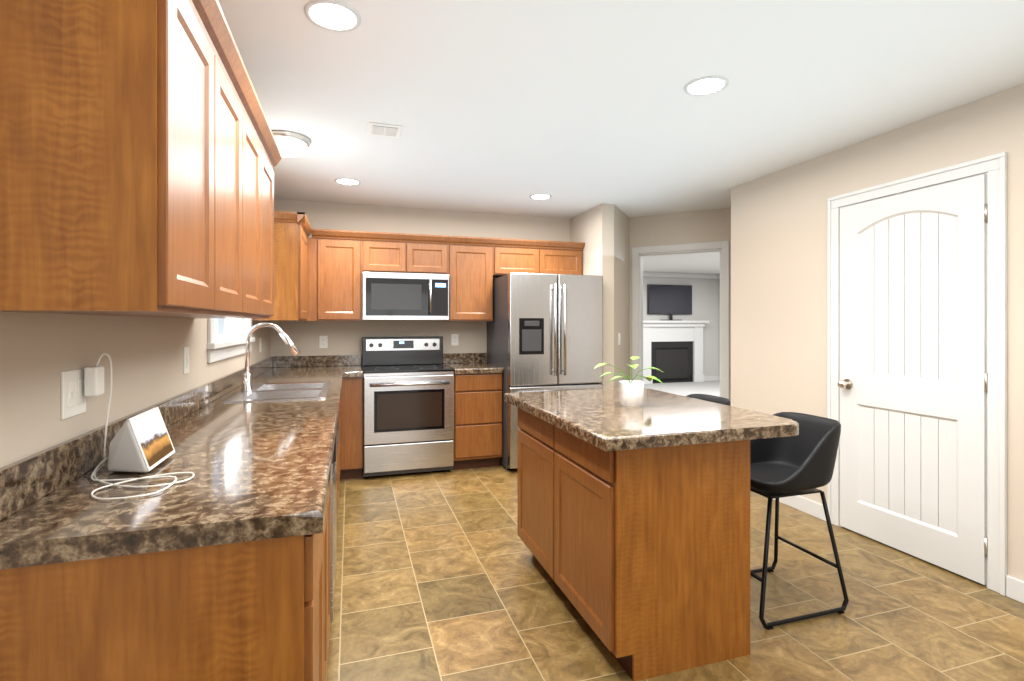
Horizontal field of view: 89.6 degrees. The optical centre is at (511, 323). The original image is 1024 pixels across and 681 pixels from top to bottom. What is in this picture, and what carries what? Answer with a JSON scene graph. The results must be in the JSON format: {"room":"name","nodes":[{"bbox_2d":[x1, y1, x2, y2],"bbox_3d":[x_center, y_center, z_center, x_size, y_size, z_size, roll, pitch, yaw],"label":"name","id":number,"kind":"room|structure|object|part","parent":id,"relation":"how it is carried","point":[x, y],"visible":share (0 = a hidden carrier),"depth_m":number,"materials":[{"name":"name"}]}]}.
{"room":"kitchen","nodes":[
{"label":"kitchen","id":0,"kind":"room"},
{"bbox_2d":[0,312,269,467],"bbox_3d":[-1.001,0.090,0.687,0.120,2.440,8.550,0,0,-17],"label":"wall","id":1,"kind":"structure","parent":0,"point":[40,353],"depth_m":1.44,"materials":[{"name":"beige paint"}]},
{"bbox_2d":[61,368,85,419],"bbox_3d":[-1.139,0.180,1.346,0.012,0.120,0.118,0,0,-17],"label":"electrical outlet plate","id":2,"kind":"object","parent":1,"relation":"attached to","point":[73,399],"depth_m":1.33,"materials":[{"name":"white plastic"}]},
{"bbox_2d":[0,0,223,317],"bbox_3d":[-0.909,-0.420,1.166,0.335,0.790,0.389,0,0,-17],"label":"upper cabinet","id":3,"kind":"object","parent":1,"relation":"attached to","point":[140,156],"depth_m":1.00,"materials":[{"name":"brown wood"}]},
{"bbox_2d":[0,358,271,513],"bbox_3d":[-1.581,0.345,2.785,0.020,0.100,3.951,0,0,-17],"label":"backsplash","id":4,"kind":"structure","parent":1,"relation":"attached to","point":[21,480],"depth_m":1.32,"materials":[{"name":"brown stone"}]},
{"bbox_2d":[183,347,188,373],"bbox_3d":[-1.427,0.160,2.267,0.011,0.115,0.072,0,0,-17],"label":"electrical outlet plate","id":5,"kind":"object","parent":1,"relation":"attached to","point":[186,349],"depth_m":2.25,"materials":[{"name":"white plastic"}]},
{"bbox_2d":[207,318,254,362],"bbox_3d":[-1.744,-0.260,3.148,0.135,0.920,1.170,0,0,-17],"label":"window","id":6,"kind":"structure","parent":1,"relation":"in","point":[226,338],"depth_m":3.12,"materials":[{"name":"white"}]},
{"bbox_2d":[224,32,247,318],"bbox_3d":[-1.024,-0.420,1.533,0.335,0.790,0.381,0,0,-17],"label":"upper cabinet","id":7,"kind":"object","parent":1,"relation":"attached to","point":[235,82],"depth_m":1.67,"materials":[{"name":"brown wood"}]},
{"bbox_2d":[248,88,263,319],"bbox_3d":[-1.138,-0.420,1.897,0.335,0.790,0.382,0,0,-17],"label":"upper cabinet","id":8,"kind":"object","parent":1,"relation":"attached to","point":[255,121],"depth_m":2.02,"materials":[{"name":"brown wood"}]},
{"bbox_2d":[259,338,261,351],"bbox_3d":[-2.015,0.170,4.137,0.008,0.115,0.072,0,0,-17],"label":"electrical outlet plate","id":9,"kind":"object","parent":1,"relation":"attached to","point":[260,339],"depth_m":4.12,"materials":[{"name":"white plastic"}]},
{"bbox_2d":[264,124,279,319],"bbox_3d":[-1.252,-0.420,2.262,0.335,0.790,0.383,0,0,-17],"label":"upper cabinet","id":10,"kind":"object","parent":1,"relation":"attached to","point":[271,157],"depth_m":2.41,"materials":[{"name":"brown wood"}]},
{"bbox_2d":[257,212,307,320],"bbox_3d":[-1.821,-0.420,4.078,0.335,0.790,0.646,0,0,-17],"label":"upper cabinet","id":11,"kind":"object","parent":1,"relation":"attached to","point":[293,226],"depth_m":3.81,"materials":[{"name":"brown wood"}]},
{"bbox_2d":[270,199,569,366],"bbox_3d":[-0.857,0.090,5.149,3.065,2.440,0.120,0,0,-17],"label":"wall","id":12,"kind":"structure","parent":0,"point":[344,337],"depth_m":5.01,"materials":[{"name":"beige paint"}]},
{"bbox_2d":[319,336,327,347],"bbox_3d":[-1.754,0.170,4.801,0.072,0.115,0.008,0,0,-17],"label":"electrical outlet plate","id":13,"kind":"object","parent":12,"relation":"attached to","point":[323,340],"depth_m":4.80,"materials":[{"name":"white plastic"}]},
{"bbox_2d":[308,228,363,320],"bbox_3d":[-1.604,-0.420,4.667,0.466,0.790,0.344,0,0,-17],"label":"upper cabinet","id":14,"kind":"object","parent":12,"relation":"attached to","point":[335,257],"depth_m":4.51,"materials":[{"name":"brown wood"}]},
{"bbox_2d":[272,354,485,365],"bbox_3d":[-1.212,0.345,4.961,1.986,0.100,0.019,0,0,-17],"label":"backsplash","id":15,"kind":"structure","parent":12,"relation":"attached to","point":[324,360],"depth_m":4.81,"materials":[{"name":"brown stone"}]},
{"bbox_2d":[364,232,407,272],"bbox_3d":[-1.197,-0.638,4.795,0.388,0.353,0.344,0,0,-17],"label":"upper cabinet","id":16,"kind":"object","parent":12,"relation":"attached to","point":[386,252],"depth_m":4.63,"materials":[{"name":"brown wood"}]},
{"bbox_2d":[362,272,448,320],"bbox_3d":[-0.996,-0.243,4.801,0.769,0.423,0.450,0,0,-17],"label":"microwave","id":17,"kind":"object","parent":16,"relation":"attached to","point":[402,296],"visible":1,"depth_m":4.62,"materials":[{"name":"grey metal"}]},
{"bbox_2d":[408,234,451,275],"bbox_3d":[-0.827,-0.638,4.911,0.387,0.353,0.344,0,0,-17],"label":"upper cabinet","id":18,"kind":"object","parent":12,"relation":"attached to","point":[427,254],"depth_m":4.75,"materials":[{"name":"brown wood"}]},
{"bbox_2d":[451,334,457,344],"bbox_3d":[-0.573,0.160,5.171,0.072,0.115,0.008,0,0,-17],"label":"electrical outlet plate","id":19,"kind":"object","parent":12,"relation":"attached to","point":[454,337],"depth_m":5.17,"materials":[{"name":"white plastic"}]},
{"bbox_2d":[443,236,495,320],"bbox_3d":[-0.436,-0.420,5.033,0.432,0.790,0.344,0,0,-17],"label":"upper cabinet","id":20,"kind":"object","parent":12,"relation":"attached to","point":[473,258],"depth_m":4.88,"materials":[{"name":"brown wood"}]},
{"bbox_2d":[496,238,539,277],"bbox_3d":[-0.006,-0.642,5.168,0.470,0.345,0.344,0,0,-17],"label":"upper cabinet","id":21,"kind":"object","parent":12,"relation":"attached to","point":[512,255],"depth_m":5.01,"materials":[{"name":"brown wood"}]},
{"bbox_2d":[540,240,583,274],"bbox_3d":[0.445,-0.642,5.310,0.475,0.345,0.344,0,0,-17],"label":"upper cabinet","id":22,"kind":"object","parent":12,"relation":"attached to","point":[556,257],"depth_m":5.14,"materials":[{"name":"brown wood"}]},
{"bbox_2d":[570,203,629,388],"bbox_3d":[1.036,0.090,5.355,0.670,2.440,0.860,0,0,-17],"label":"wall","id":23,"kind":"structure","parent":0,"point":[601,231],"depth_m":5.01,"materials":[{"name":"beige paint"}]},
{"bbox_2d":[618,333,620,344],"bbox_3d":[1.057,0.150,5.066,0.011,0.115,0.072,0,0,25],"label":"electrical outlet plate","id":24,"kind":"object","parent":23,"relation":"attached to","point":[619,334],"depth_m":5.05,"materials":[{"name":"white plastic"}]},
{"bbox_2d":[218,0,1023,273],"bbox_3d":[3.519,-1.160,4.655,11.120,0.060,13.420,0,0,-17],"label":"ceiling","id":25,"kind":"structure","parent":0,"point":[573,108],"depth_m":2.49,"materials":[{"name":"white paint"}]},
{"bbox_2d":[272,131,309,156],"bbox_3d":[-1.373,-1.075,3.143,0.270,0.105,0.270,0,0,-17],"label":"dome light","id":26,"kind":"object","parent":25,"relation":"attached to","point":[290,144],"visible":0.75,"depth_m":3.07,"materials":[{"name":"white glass"}]},
{"bbox_2d":[304,0,361,31],"bbox_3d":[-0.655,-1.126,1.891,0.200,0.008,0.200,0,0,-17],"label":"recessed light","id":27,"kind":"object","parent":25,"relation":"in","point":[335,15],"visible":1,"depth_m":1.89,"materials":[{"name":"white"}]},
{"bbox_2d":[334,178,360,184],"bbox_3d":[-1.304,-1.126,4.093,0.200,0.008,0.200,0,0,-17],"label":"recessed light","id":28,"kind":"object","parent":25,"relation":"in","point":[346,181],"visible":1,"depth_m":4.08,"materials":[{"name":"white"}]},
{"bbox_2d":[367,122,402,137],"bbox_3d":[-0.743,-1.123,3.005,0.190,0.012,0.190,0,0,-17],"label":"ceiling vent","id":29,"kind":"object","parent":25,"relation":"in","point":[383,130],"visible":1,"depth_m":2.98,"materials":[{"name":"white metal"}]},
{"bbox_2d":[529,194,551,199],"bbox_3d":[0.253,-1.126,4.575,0.200,0.008,0.200,0,0,-17],"label":"recessed light","id":30,"kind":"object","parent":25,"relation":"in","point":[540,196],"visible":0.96,"depth_m":4.57,"materials":[{"name":"white"}]},
{"bbox_2d":[684,75,728,95],"bbox_3d":[0.920,-1.126,2.447,0.200,0.008,0.200,0,0,-17],"label":"recessed light","id":31,"kind":"object","parent":25,"relation":"in","point":[704,85],"visible":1,"depth_m":2.44,"materials":[{"name":"white plastic"}]},
{"bbox_2d":[326,463,1023,680],"bbox_3d":[3.519,1.340,4.655,11.120,0.060,13.420,0,0,-17],"label":"floor","id":32,"kind":"structure","parent":0,"point":[442,575],"depth_m":2.39,"materials":[{"name":"tile"}]},
{"bbox_2d":[0,450,335,680],"bbox_3d":[-0.770,0.852,1.217,0.631,0.916,0.458,0,0,-17],"label":"base cabinet","id":33,"kind":"object","parent":32,"relation":"on","point":[220,565],"depth_m":1.03,"materials":[{"name":"brown wood"}]},
{"bbox_2d":[92,430,339,559],"bbox_3d":[-0.881,0.852,1.572,0.631,0.916,0.287,0,0,-17],"label":"base cabinet","id":34,"kind":"object","parent":32,"relation":"on","point":[263,443],"depth_m":1.67,"materials":[{"name":"brown stone"}]},
{"bbox_2d":[166,418,339,441],"bbox_3d":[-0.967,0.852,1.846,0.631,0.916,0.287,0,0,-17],"label":"countertop","id":35,"kind":"structure","parent":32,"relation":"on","point":[290,425],"depth_m":1.95,"materials":[{"name":"brown stone"}]},
{"bbox_2d":[168,398,343,425],"bbox_3d":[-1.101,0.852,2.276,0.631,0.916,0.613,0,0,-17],"label":"countertop","id":36,"kind":"structure","parent":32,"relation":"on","point":[268,409],"depth_m":2.32,"materials":[{"name":"brown stone"}]},
{"bbox_2d":[309,410,339,647],"bbox_3d":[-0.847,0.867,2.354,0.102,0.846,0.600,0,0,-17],"label":"dishwasher","id":37,"kind":"object","parent":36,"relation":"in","point":[333,477],"depth_m":2.16,"materials":[{"name":"silver metal"}]},
{"bbox_2d":[212,386,343,401],"bbox_3d":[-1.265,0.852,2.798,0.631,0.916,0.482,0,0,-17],"label":"countertop","id":38,"kind":"structure","parent":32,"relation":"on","point":[293,391],"depth_m":3.00,"materials":[{"name":"brown stone"}]},
{"bbox_2d":[232,378,343,389],"bbox_3d":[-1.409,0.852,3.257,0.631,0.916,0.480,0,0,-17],"label":"countertop","id":39,"kind":"structure","parent":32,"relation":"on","point":[284,383],"depth_m":3.41,"materials":[{"name":"brown stone"}]},
{"bbox_2d":[248,370,343,381],"bbox_3d":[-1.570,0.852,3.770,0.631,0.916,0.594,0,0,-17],"label":"countertop","id":40,"kind":"structure","parent":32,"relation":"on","point":[299,373],"depth_m":3.94,"materials":[{"name":"brown stone"}]},
{"bbox_2d":[332,366,362,533],"bbox_3d":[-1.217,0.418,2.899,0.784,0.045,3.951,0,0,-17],"label":"base cabinet","id":41,"kind":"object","parent":32,"relation":"on","point":[349,447],"depth_m":4.29,"materials":[{"name":"brown wood"}]},
{"bbox_2d":[84,353,194,499],"bbox_3d":[-0.965,0.237,1.338,0.213,0.311,0.418,0,0,-42],"label":"smart display","id":42,"kind":"object","parent":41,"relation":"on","point":[141,442],"visible":0.96,"depth_m":1.36,"materials":[{"name":"white plastic"}]},
{"bbox_2d":[241,322,300,391],"bbox_3d":[-1.392,0.190,2.973,0.318,0.396,0.153,0,0,-17],"label":"faucet","id":43,"kind":"object","parent":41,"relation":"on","point":[247,380],"depth_m":2.98,"materials":[{"name":"silver metal"}]},
{"bbox_2d":[362,336,453,478],"bbox_3d":[-0.957,0.718,4.674,0.766,1.185,0.708,0,0,-17],"label":"range","id":44,"kind":"object","parent":32,"relation":"on","point":[408,409],"visible":1,"depth_m":4.42,"materials":[{"name":"grey metal"}]},
{"bbox_2d":[452,374,501,469],"bbox_3d":[-0.388,0.875,4.901,0.444,0.870,0.625,0,0,-17],"label":"base cabinet","id":45,"kind":"object","parent":32,"relation":"on","point":[477,440],"depth_m":4.61,"materials":[{"name":"brown wood"}]},
{"bbox_2d":[444,362,503,373],"bbox_3d":[-0.384,0.418,4.892,0.446,0.045,0.645,0,0,-17],"label":"countertop","id":46,"kind":"structure","parent":45,"relation":"on","point":[459,367],"depth_m":4.66,"materials":[{"name":"brown stone"}]},
{"bbox_2d":[487,273,602,469],"bbox_3d":[0.302,0.432,4.975,0.904,1.755,0.867,0,0,-17],"label":"fridge","id":47,"kind":"object","parent":32,"relation":"on","point":[544,332],"visible":0.71,"depth_m":4.61,"materials":[{"name":"grey metal"}]},
{"bbox_2d":[504,388,798,680],"bbox_3d":[0.569,0.853,2.499,0.900,0.915,1.230,0,0,-17],"label":"kitchen island","id":48,"kind":"object","parent":32,"relation":"on","point":[634,528],"visible":0.88,"depth_m":1.99,"materials":[{"name":"brown wood"}]},
{"bbox_2d":[504,388,798,451],"bbox_3d":[0.569,0.417,2.499,0.900,0.045,1.230,0,0,-17],"label":"island countertop","id":49,"kind":"structure","parent":48,"relation":"on","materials":[{"name":"stone"}]},
{"bbox_2d":[594,356,662,405],"bbox_3d":[0.565,0.279,2.498,0.383,0.232,0.222,0,0,-17],"label":"plant","id":50,"kind":"object","parent":49,"relation":"on","point":[631,392],"visible":1,"depth_m":2.48,"materials":[{"name":"green plant"}]},
{"bbox_3d":[0.583,0.339,2.520,0.122,0.112,0.122,0,0,-17],"label":"pot","id":51,"kind":"part","parent":50,"relation":"part of","materials":[{"name":"white ceramic"}]},
{"bbox_2d":[686,394,730,405],"bbox_3d":[1.043,0.885,3.188,0.556,0.850,0.436,0,0,-17],"label":"stool","id":52,"kind":"object","parent":32,"relation":"on","point":[717,399],"visible":0.02,"depth_m":3.30,"materials":[{"name":"black leather"}]},
{"bbox_2d":[750,412,848,629],"bbox_3d":[1.263,0.885,2.486,0.556,0.850,0.436,0,0,-17],"label":"stool","id":53,"kind":"object","parent":32,"relation":"on","point":[803,462],"visible":0.73,"depth_m":2.39,"materials":[{"name":"black leather"}]},
{"bbox_3d":[1.293,0.602,2.496,0.510,0.297,0.410,0,0,-17],"label":"seat","id":54,"kind":"part","parent":53,"relation":"part of","materials":[{"name":"black leather"}]},
{"bbox_2d":[630,208,730,405],"bbox_3d":[2.123,0.090,5.109,1.900,2.440,0.120,0,0,28],"label":"wall","id":55,"kind":"structure","parent":0,"point":[690,227],"depth_m":5.25,"materials":[{"name":"beige paint"}]},
{"bbox_2d":[632,241,728,398],"bbox_3d":[1.729,0.250,5.316,0.950,2.120,0.150,0,0,28],"label":"door frame","id":56,"kind":"structure","parent":55,"relation":"attached to","point":[722,247],"depth_m":5.25,"materials":[{"name":"white"}]},
{"bbox_2d":[643,277,717,375],"bbox_3d":[2.017,0.090,11.070,6.150,2.440,0.120,0,0,-17],"label":"wall","id":57,"kind":"structure","parent":0,"point":[704,299],"depth_m":11.75,"materials":[{"name":"grey paint"}]},
{"bbox_2d":[647,284,691,319],"bbox_3d":[3.510,-0.468,11.406,1.120,0.785,0.110,0,0,-17],"label":"television","id":58,"kind":"object","parent":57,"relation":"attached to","point":[670,300],"depth_m":11.40,"materials":[{"name":"black plastic"}]},
{"bbox_2d":[643,272,717,278],"bbox_3d":[1.938,-1.080,10.919,5.670,0.100,0.120,0,0,-17],"label":"crown molding","id":59,"kind":"structure","parent":57,"relation":"attached to","point":[679,275],"depth_m":11.45,"materials":[{"name":"white"}]},
{"bbox_2d":[704,376,717,380],"bbox_3d":[1.965,1.249,10.983,5.760,0.098,0.015,0,0,-17],"label":"baseboard","id":60,"kind":"structure","parent":57,"relation":"attached to","point":[709,378],"depth_m":11.78,"materials":[{"name":"white wood"}]},
{"bbox_2d":[644,380,719,396],"bbox_3d":[4.039,1.304,8.078,7.880,0.012,7.000,0,0,-17],"label":"carpet floor","id":61,"kind":"structure","parent":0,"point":[704,387],"depth_m":10.51,"materials":[{"name":"white carpet"}]},
{"bbox_2d":[643,320,708,383],"bbox_3d":[3.526,0.614,11.353,1.760,1.368,0.238,0,0,-17],"label":"fireplace","id":62,"kind":"object","parent":61,"relation":"on","point":[673,351],"visible":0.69,"depth_m":11.36,"materials":[{"name":"white"}]},
{"bbox_2d":[718,279,719,375],"bbox_3d":[5.745,0.090,8.822,0.120,2.440,6.400,0,0,-17],"label":"wall","id":63,"kind":"structure","parent":0,"point":[718,327],"depth_m":11.82,"materials":[{"name":"grey paint"}]},
{"bbox_2d":[731,83,1023,580],"bbox_3d":[2.905,0.090,1.031,0.120,2.440,6.870,0,0,-17],"label":"wall","id":64,"kind":"structure","parent":0,"point":[778,291],"depth_m":3.45,"materials":[{"name":"beige paint"}]},
{"bbox_2d":[773,495,825,520],"bbox_3d":[1.952,1.260,3.848,0.014,0.100,0.924,0,0,-17],"label":"baseboard","id":65,"kind":"structure","parent":64,"relation":"attached to","point":[808,506],"depth_m":3.57,"materials":[{"name":"white"}]},
{"bbox_2d":[840,174,985,584],"bbox_3d":[2.252,0.278,2.950,0.050,2.040,0.793,0,0,-17],"label":"pantry door","id":66,"kind":"structure","parent":64,"relation":"in","point":[913,370],"depth_m":2.87,"materials":[{"name":"white wood"}]},
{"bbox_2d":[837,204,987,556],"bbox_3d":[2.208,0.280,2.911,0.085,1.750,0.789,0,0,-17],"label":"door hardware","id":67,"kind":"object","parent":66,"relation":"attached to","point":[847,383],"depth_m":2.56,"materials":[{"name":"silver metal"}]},
{"bbox_2d":[827,152,1006,595],"bbox_3d":[2.290,0.241,2.962,0.139,2.137,0.967,0,0,-17],"label":"door frame","id":68,"kind":"structure","parent":64,"relation":"attached to","point":[993,168],"depth_m":2.54,"materials":[{"name":"white wood"}]},
{"bbox_2d":[1006,575,1023,602],"bbox_3d":[3.106,1.260,0.164,0.014,0.100,4.857,0,0,-17],"label":"baseboard","id":69,"kind":"structure","parent":64,"relation":"attached to","point":[1014,588],"depth_m":2.44,"materials":[{"name":"white wood"}]}
]}

